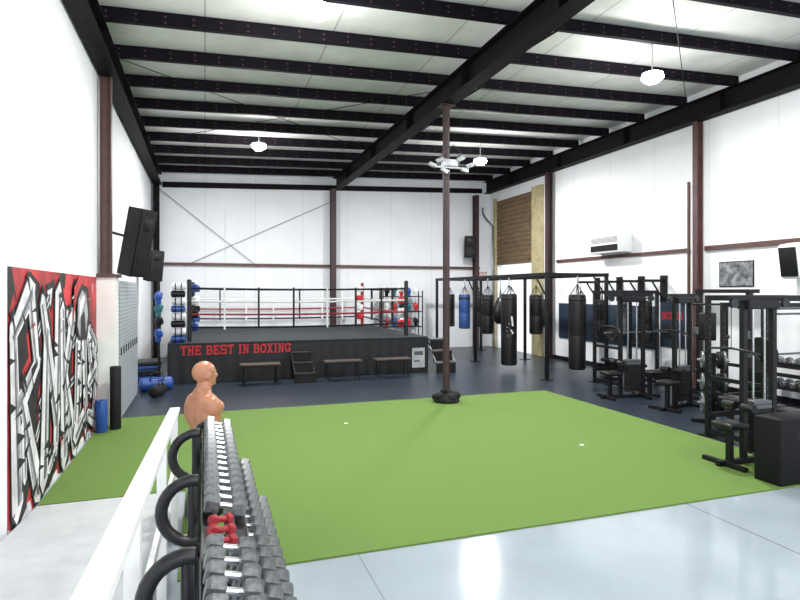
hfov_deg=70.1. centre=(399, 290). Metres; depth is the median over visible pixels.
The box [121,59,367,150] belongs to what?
rod
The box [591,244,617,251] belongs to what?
vent
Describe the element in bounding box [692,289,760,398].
trainer
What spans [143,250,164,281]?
loudspeaker
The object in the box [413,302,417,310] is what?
glove
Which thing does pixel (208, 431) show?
dumbbell
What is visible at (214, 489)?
dumbbell
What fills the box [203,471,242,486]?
dumbbell
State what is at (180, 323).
shield
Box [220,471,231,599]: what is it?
shelf
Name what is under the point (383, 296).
storage shelf
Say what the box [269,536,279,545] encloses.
dumbbell
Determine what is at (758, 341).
barbell
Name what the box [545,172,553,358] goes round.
steel column
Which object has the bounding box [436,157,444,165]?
lamp
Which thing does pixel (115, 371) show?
foam roller
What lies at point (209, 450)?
dumbbell
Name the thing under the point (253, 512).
dumbbell
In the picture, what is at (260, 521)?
dumbbell
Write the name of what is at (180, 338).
shield
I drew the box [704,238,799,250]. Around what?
beam
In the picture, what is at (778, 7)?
ceiling beam
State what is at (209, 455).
dumbbell
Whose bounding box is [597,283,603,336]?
bag
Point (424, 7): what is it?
ceiling beam
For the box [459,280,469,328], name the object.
bag
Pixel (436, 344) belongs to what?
steps
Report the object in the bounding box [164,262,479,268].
beam
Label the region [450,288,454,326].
bag
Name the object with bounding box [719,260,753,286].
poster
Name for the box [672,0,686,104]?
rod
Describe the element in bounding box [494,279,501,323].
bag
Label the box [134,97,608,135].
ceiling beam
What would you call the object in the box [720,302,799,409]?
power rack
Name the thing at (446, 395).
steel column
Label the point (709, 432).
power rack
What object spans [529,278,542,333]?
bag
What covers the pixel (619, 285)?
wall bracket
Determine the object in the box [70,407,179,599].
handrail
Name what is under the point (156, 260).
grille
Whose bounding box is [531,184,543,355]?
trim
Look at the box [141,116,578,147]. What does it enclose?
ceiling beam
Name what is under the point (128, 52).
ceiling beam
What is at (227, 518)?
dumbbell
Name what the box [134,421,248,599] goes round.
dumbbell rack
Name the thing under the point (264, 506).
dumbbell
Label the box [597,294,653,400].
cable machine
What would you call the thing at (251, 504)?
dumbbell
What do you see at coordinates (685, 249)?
beam
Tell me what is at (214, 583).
dumbbell
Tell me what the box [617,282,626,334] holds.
bag
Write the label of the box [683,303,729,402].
station
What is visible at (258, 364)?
bench
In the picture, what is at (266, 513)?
dumbbell
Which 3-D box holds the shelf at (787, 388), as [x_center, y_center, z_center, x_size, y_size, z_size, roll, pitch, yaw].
[6.709,1.638,9.429,0.278,0.075,1.300,0,0,-19]
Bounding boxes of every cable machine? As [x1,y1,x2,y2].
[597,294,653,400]
[648,294,699,413]
[702,295,789,472]
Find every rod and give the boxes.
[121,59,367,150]
[151,90,438,140]
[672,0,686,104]
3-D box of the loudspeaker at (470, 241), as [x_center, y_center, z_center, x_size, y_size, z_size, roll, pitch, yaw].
[2.415,-1.550,20.035,0.400,0.790,0.619,0,0,-4]
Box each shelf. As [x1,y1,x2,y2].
[199,426,248,599]
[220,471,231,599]
[379,291,422,334]
[777,365,799,369]
[777,384,799,392]
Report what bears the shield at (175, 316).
on the shield at (180, 323)
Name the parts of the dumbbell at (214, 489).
handle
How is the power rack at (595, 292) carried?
on the floor at (747, 546)
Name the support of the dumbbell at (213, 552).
on the dumbbell rack at (187, 558)
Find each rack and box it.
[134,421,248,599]
[435,272,612,380]
[589,290,663,388]
[698,295,799,441]
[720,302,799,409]
[777,365,799,402]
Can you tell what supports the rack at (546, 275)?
on the floor at (747, 546)
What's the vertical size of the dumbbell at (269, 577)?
0.161 m
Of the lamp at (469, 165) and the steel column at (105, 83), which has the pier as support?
the steel column at (105, 83)
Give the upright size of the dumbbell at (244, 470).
0.161 m
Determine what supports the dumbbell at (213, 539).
on the dumbbell rack at (187, 558)
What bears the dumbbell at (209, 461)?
on the dumbbell rack at (187, 558)
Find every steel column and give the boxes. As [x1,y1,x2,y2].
[98,76,113,273]
[153,183,160,357]
[330,188,335,324]
[431,103,460,403]
[472,195,478,346]
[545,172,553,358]
[692,121,702,387]
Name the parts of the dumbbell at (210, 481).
handle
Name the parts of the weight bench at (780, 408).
frame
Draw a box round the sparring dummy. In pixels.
[184,361,223,517]
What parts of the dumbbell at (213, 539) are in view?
handle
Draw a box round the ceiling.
[98,0,799,174]
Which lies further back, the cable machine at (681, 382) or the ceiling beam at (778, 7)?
the cable machine at (681, 382)
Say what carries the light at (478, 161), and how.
hanging from the ceiling
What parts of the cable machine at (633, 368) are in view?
seat post, seat, guide rod, guide rod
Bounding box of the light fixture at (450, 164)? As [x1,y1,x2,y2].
[429,145,474,173]
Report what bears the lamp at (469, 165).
attached to the light fixture at (450, 164)
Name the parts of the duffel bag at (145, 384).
handle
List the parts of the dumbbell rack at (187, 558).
curved handle, curved handle, curved handle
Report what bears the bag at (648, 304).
hanging from the wall bracket at (663, 280)
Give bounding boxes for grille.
[131,211,156,275]
[149,251,163,280]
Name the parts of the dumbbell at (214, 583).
handle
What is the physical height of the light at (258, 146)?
0.518 m
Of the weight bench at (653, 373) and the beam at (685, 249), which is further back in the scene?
the beam at (685, 249)
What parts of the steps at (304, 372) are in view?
frame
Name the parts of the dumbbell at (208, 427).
handle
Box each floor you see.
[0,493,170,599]
[27,346,799,599]
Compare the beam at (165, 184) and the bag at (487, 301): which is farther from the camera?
the beam at (165, 184)
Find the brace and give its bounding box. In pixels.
[533,30,558,46]
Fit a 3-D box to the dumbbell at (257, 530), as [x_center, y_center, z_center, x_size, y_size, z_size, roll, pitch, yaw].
[-0.862,1.375,3.214,0.230,0.161,0.102,0,0,-17]
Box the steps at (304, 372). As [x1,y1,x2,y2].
[291,351,314,382]
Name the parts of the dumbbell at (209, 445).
handle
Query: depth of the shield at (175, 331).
12.26 m
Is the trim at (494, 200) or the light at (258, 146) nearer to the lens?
the light at (258, 146)
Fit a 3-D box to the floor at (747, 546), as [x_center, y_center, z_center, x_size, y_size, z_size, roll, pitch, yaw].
[1.379,2.044,8.742,11.570,0.112,21.650,0,0,-19]
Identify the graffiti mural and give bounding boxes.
[7,266,97,534]
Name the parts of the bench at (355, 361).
leg, leg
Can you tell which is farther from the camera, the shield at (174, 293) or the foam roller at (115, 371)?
the shield at (174, 293)
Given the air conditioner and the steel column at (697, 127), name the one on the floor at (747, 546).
the steel column at (697, 127)
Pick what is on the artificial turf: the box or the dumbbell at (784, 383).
the box
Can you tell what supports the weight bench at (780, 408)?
on the floor at (747, 546)
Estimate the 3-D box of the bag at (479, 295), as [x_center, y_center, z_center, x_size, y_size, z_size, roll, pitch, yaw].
[2.423,0.385,17.634,0.347,1.431,0.347,0,0,-19]
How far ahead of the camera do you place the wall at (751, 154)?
12.22 m
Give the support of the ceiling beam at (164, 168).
on the rafter at (539, 19)
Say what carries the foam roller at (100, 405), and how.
on the artificial turf
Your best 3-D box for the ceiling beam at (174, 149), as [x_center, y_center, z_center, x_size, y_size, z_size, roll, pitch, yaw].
[-1.184,-3.819,16.210,11.210,0.636,0.150,0,0,-19]
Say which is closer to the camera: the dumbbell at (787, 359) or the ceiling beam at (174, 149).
the dumbbell at (787, 359)
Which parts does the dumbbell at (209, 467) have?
handle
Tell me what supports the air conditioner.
attached to the wall at (751, 154)
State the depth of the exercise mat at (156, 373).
12.24 m
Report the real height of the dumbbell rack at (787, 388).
0.800 m
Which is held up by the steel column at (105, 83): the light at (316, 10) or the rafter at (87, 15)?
the rafter at (87, 15)
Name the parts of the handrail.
post, rail, post, post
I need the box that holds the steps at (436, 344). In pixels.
[428,338,455,372]
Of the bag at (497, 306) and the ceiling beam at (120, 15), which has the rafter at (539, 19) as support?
the ceiling beam at (120, 15)
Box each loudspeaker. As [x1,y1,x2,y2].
[112,206,157,276]
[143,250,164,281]
[464,236,475,257]
[778,242,799,278]
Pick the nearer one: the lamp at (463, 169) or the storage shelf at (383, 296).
the lamp at (463, 169)
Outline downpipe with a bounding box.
[687,182,689,293]
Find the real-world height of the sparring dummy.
1.359 m
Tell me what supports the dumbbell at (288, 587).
on the dumbbell rack at (187, 558)
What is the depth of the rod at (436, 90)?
11.46 m
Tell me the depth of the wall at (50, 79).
5.89 m
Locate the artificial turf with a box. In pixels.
[37,390,799,581]
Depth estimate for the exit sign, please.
20.52 m
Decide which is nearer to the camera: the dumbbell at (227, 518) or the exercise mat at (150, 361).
the dumbbell at (227, 518)
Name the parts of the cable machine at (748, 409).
seat post, seat, guide rod, guide rod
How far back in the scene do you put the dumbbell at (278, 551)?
3.65 m
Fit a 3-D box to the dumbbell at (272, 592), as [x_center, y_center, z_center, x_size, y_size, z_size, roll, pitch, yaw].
[-0.638,1.375,2.561,0.230,0.161,0.102,0,0,-17]
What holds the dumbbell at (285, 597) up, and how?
on the dumbbell rack at (187, 558)
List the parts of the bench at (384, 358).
leg, leg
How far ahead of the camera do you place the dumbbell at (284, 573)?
3.35 m
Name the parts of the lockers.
door, door, door, door, door, door, door, door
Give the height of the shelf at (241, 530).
0.071 m
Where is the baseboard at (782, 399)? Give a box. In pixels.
[553,354,799,405]
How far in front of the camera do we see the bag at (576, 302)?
12.79 m
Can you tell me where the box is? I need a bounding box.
[754,411,799,486]
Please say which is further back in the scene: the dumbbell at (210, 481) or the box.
the box
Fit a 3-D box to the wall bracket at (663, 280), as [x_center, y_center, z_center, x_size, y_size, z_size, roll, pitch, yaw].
[5.667,-0.050,12.719,0.580,0.600,0.200,0,0,-19]
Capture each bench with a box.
[239,362,280,385]
[323,359,362,380]
[373,357,411,378]
[601,358,646,386]
[639,367,697,397]
[716,394,799,430]
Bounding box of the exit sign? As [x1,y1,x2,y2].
[479,271,486,275]
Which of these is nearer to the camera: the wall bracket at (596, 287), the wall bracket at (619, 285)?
the wall bracket at (619, 285)
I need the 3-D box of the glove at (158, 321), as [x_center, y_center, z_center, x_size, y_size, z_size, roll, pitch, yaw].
[-5.068,0.665,11.963,0.181,0.290,0.162,0,0,-4]
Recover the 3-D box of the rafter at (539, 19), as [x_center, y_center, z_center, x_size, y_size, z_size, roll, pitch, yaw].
[1.363,-3.518,8.684,0.260,0.377,21.350,0,0,-19]
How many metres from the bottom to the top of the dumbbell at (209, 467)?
0.138 m
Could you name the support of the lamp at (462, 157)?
attached to the light fixture at (450, 164)
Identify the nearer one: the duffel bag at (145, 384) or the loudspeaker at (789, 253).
the loudspeaker at (789, 253)
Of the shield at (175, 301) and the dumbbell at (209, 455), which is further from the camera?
the shield at (175, 301)
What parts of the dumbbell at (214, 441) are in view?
handle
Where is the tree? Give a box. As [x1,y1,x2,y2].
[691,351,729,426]
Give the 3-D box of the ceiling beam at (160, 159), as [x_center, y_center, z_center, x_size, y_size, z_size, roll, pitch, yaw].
[-1.585,-3.819,17.383,11.210,0.636,0.150,0,0,-19]
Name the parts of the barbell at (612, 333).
weight plate, weight plate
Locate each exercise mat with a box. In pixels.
[138,358,160,365]
[138,365,160,369]
[138,369,157,372]
[138,372,157,376]
[138,373,160,379]
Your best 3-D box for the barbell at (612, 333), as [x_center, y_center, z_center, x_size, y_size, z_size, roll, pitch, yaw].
[4.973,0.850,11.784,1.800,0.320,0.320,0,0,-19]
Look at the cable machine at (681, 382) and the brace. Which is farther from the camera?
the cable machine at (681, 382)
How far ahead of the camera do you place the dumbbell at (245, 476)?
4.12 m
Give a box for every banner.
[559,303,654,349]
[660,302,686,348]
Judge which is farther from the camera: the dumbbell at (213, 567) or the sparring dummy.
the sparring dummy
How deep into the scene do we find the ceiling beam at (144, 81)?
11.00 m
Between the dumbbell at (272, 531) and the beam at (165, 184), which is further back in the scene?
the beam at (165, 184)
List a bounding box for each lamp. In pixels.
[429,161,436,167]
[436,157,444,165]
[440,166,448,173]
[457,155,464,166]
[461,167,468,172]
[465,162,474,168]
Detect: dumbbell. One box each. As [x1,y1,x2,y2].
[202,575,263,599]
[203,464,241,479]
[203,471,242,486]
[203,478,243,494]
[203,485,245,502]
[203,493,247,517]
[203,533,255,556]
[203,546,257,571]
[203,559,260,586]
[204,416,230,426]
[204,419,231,430]
[204,422,232,433]
[204,426,233,436]
[204,430,233,441]
[204,434,234,445]
[204,438,235,450]
[204,443,236,456]
[204,448,237,466]
[204,453,238,466]
[204,459,239,472]
[206,523,236,534]
[206,593,267,599]
[207,512,233,524]
[221,458,249,465]
[221,466,252,478]
[222,472,253,485]
[222,478,255,492]
[223,463,250,470]
[223,485,256,496]
[223,493,258,503]
[224,500,260,513]
[224,533,237,543]
[226,508,262,522]
[226,516,265,532]
[226,522,267,537]
[227,533,270,554]
[229,546,273,565]
[229,556,276,578]
[230,569,279,591]
[232,582,283,599]
[245,510,271,518]
[246,518,273,526]
[247,526,276,536]
[259,495,266,502]
[261,502,268,509]
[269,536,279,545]
[270,546,282,556]
[273,557,285,568]
[276,568,289,581]
[279,582,293,595]
[283,596,297,599]
[777,377,783,384]
[780,357,792,365]
[780,378,792,387]
[789,358,799,363]
[789,380,799,388]
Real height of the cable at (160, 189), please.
2.364 m
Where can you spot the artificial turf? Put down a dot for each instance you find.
(406, 472)
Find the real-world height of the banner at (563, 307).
1.000 m
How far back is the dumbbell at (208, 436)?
3.90 m
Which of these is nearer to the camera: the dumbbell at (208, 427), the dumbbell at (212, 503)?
the dumbbell at (212, 503)
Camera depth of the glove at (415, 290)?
19.13 m
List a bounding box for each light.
[251,132,265,150]
[304,0,331,21]
[474,143,486,164]
[641,44,663,84]
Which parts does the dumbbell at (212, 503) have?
handle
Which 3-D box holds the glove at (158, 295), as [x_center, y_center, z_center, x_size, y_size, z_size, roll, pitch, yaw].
[-5.074,0.145,11.975,0.162,0.290,0.181,0,0,-6]
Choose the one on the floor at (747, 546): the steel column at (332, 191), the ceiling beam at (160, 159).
the steel column at (332, 191)
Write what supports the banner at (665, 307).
attached to the wall at (751, 154)
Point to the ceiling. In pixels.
(694, 18)
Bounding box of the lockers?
[119,280,137,416]
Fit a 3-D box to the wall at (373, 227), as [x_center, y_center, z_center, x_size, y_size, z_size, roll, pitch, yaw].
[-2.100,-1.072,18.913,11.270,6.143,0.150,0,0,-19]
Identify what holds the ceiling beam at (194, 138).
on the rafter at (539, 19)
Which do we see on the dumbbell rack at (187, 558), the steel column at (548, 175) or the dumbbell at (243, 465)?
the dumbbell at (243, 465)
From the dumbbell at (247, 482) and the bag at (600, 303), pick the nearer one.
the dumbbell at (247, 482)
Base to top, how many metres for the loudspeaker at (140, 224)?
1.119 m
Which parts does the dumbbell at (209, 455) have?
handle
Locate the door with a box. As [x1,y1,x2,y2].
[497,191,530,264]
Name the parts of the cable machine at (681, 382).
seat, seat post, guide rod, guide rod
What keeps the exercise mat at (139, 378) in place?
on the exercise mat
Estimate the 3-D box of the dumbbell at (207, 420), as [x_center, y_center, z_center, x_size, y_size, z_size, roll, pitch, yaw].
[-1.393,1.044,4.364,0.207,0.138,0.087,0,0,-16]
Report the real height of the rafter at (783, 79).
0.417 m
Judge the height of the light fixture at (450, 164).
0.563 m
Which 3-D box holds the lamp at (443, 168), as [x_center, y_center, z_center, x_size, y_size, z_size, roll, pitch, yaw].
[0.774,-2.130,10.033,0.156,0.151,0.096,0,0,-19]
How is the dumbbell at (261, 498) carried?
on the dumbbell rack at (187, 558)
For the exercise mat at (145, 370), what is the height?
0.075 m
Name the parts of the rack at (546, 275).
post, post, post, post, post, post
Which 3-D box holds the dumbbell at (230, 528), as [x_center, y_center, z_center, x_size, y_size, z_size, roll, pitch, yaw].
[-0.795,1.062,2.539,0.045,0.076,0.136,0,0,43]
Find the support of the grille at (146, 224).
attached to the loudspeaker at (140, 224)
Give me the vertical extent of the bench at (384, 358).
0.436 m
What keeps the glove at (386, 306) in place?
on the storage shelf at (383, 296)
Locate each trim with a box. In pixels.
[493,199,496,346]
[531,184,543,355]
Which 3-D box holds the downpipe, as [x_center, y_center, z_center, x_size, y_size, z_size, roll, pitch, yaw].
[6.100,-0.156,12.043,0.057,4.288,0.060,0,0,-19]
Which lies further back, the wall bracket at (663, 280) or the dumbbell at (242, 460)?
the wall bracket at (663, 280)
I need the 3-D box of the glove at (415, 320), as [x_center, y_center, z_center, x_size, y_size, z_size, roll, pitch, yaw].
[0.529,1.026,19.189,0.181,0.290,0.162,0,0,-8]
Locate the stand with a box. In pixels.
[158,281,159,376]
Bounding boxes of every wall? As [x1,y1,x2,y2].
[0,0,151,541]
[152,172,489,357]
[490,60,799,398]
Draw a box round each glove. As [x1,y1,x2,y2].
[154,291,162,304]
[154,304,163,316]
[154,316,163,328]
[154,329,162,341]
[384,303,389,309]
[413,288,417,295]
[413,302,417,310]
[413,317,417,325]
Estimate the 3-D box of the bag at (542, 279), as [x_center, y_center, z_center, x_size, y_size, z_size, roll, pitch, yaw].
[3.924,0.335,15.716,0.480,1.331,0.480,0,0,-19]
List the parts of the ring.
corner post, corner post, corner post, notice panel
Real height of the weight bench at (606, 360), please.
0.485 m
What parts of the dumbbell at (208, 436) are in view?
handle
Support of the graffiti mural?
attached to the wall at (50, 79)
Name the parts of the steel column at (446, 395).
post, cap plate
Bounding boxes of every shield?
[171,283,185,289]
[171,290,184,297]
[171,298,185,304]
[171,305,184,312]
[171,313,185,319]
[171,320,184,327]
[171,328,185,334]
[171,335,184,342]
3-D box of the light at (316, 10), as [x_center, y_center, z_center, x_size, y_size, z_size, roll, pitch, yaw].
[-1.003,-3.569,6.949,0.340,0.518,0.340,0,0,-19]
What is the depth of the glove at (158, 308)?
11.91 m
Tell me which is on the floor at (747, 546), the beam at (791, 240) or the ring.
the ring
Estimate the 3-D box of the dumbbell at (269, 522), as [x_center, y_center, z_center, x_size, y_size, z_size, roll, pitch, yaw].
[-1.035,1.696,4.106,0.253,0.183,0.118,0,0,-17]
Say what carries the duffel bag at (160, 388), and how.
on the floor at (747, 546)
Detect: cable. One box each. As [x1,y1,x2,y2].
[160,189,257,266]
[185,203,327,265]
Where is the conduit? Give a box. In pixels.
[225,207,225,262]
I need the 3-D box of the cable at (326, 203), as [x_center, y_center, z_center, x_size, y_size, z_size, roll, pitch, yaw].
[-4.438,-1.825,17.992,4.458,2.166,0.016,0,0,-19]
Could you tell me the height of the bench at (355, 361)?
0.436 m
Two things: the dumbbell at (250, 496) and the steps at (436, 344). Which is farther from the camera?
the steps at (436, 344)
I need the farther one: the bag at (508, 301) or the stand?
the bag at (508, 301)
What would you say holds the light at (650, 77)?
hanging from the ceiling
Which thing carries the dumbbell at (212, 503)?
on the dumbbell rack at (187, 558)
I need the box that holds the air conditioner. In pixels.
[589,233,631,254]
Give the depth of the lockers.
9.65 m
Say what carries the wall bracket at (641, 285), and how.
attached to the wall at (751, 154)
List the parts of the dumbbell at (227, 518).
handle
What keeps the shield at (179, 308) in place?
on the shield at (175, 316)
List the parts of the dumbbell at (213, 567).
handle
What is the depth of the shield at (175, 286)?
12.26 m
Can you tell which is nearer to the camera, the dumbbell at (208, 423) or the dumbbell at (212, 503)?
the dumbbell at (212, 503)
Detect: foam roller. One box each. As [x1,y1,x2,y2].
[95,399,106,432]
[110,366,120,429]
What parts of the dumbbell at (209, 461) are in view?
handle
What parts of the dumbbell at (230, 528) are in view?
handle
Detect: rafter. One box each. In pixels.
[64,0,161,184]
[333,0,594,189]
[483,59,799,193]
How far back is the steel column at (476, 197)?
20.16 m
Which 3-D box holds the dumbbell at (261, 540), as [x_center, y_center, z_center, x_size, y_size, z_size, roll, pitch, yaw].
[-0.817,1.375,3.083,0.230,0.161,0.102,0,0,-20]
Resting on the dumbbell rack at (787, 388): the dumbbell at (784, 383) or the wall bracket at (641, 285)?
the dumbbell at (784, 383)
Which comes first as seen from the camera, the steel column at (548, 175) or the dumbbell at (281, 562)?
the dumbbell at (281, 562)
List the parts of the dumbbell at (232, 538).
handle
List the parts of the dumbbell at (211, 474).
handle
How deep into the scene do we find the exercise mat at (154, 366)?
12.25 m
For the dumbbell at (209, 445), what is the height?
0.138 m
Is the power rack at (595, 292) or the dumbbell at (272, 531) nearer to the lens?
the dumbbell at (272, 531)
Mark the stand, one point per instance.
(158, 281)
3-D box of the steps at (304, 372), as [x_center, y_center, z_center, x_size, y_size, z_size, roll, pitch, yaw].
[-2.155,1.678,12.633,0.456,0.620,0.660,0,0,-19]
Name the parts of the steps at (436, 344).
frame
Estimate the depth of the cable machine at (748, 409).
6.59 m
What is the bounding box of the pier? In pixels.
[96,274,121,425]
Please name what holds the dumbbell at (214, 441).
on the dumbbell rack at (187, 558)
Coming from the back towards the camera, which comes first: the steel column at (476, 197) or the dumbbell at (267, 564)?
the steel column at (476, 197)
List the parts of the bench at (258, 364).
leg, leg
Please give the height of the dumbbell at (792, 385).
0.154 m
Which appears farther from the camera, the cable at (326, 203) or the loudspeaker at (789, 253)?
the cable at (326, 203)
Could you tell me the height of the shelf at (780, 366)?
0.075 m
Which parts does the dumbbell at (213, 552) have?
handle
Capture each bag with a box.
[139,371,173,391]
[148,380,166,396]
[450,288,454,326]
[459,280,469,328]
[473,280,482,326]
[481,279,493,333]
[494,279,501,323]
[501,278,516,365]
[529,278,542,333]
[541,279,550,326]
[568,276,585,369]
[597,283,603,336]
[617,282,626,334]
[638,282,651,343]
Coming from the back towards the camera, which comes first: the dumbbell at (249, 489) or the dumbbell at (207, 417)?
the dumbbell at (207, 417)
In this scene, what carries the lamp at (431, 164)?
attached to the light fixture at (450, 164)
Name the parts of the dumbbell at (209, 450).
handle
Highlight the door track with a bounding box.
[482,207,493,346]
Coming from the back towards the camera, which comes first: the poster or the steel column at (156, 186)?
the steel column at (156, 186)
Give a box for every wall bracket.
[579,278,599,299]
[600,277,622,300]
[621,276,644,289]
[642,275,667,301]
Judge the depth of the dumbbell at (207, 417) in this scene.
4.46 m
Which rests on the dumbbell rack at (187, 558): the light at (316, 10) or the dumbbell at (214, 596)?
the dumbbell at (214, 596)
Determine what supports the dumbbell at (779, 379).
on the dumbbell rack at (787, 388)
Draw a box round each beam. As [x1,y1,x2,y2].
[100,5,738,85]
[114,44,686,105]
[125,74,644,122]
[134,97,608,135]
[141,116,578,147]
[146,131,552,157]
[151,144,529,166]
[155,155,509,173]
[159,165,492,180]
[163,182,481,192]
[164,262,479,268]
[320,0,799,61]
[556,248,686,262]
[690,0,799,17]
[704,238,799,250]
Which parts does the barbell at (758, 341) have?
weight plate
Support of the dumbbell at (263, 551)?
on the dumbbell rack at (187, 558)
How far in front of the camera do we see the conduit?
17.64 m
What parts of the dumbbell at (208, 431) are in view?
handle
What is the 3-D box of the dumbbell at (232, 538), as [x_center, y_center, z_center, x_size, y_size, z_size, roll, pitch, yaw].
[-0.756,1.062,2.426,0.045,0.076,0.136,0,0,43]
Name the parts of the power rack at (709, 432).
foot plate, rail, floor rail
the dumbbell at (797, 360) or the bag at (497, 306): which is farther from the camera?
the bag at (497, 306)
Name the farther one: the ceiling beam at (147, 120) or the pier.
the ceiling beam at (147, 120)
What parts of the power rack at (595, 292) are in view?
rail, floor rail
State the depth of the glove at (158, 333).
11.91 m
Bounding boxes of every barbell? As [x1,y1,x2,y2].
[604,324,671,340]
[748,337,799,372]
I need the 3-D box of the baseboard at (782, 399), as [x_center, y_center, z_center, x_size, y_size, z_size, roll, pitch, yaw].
[6.154,1.940,12.146,0.029,0.120,10.400,0,0,-19]
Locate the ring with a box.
[167,279,427,383]

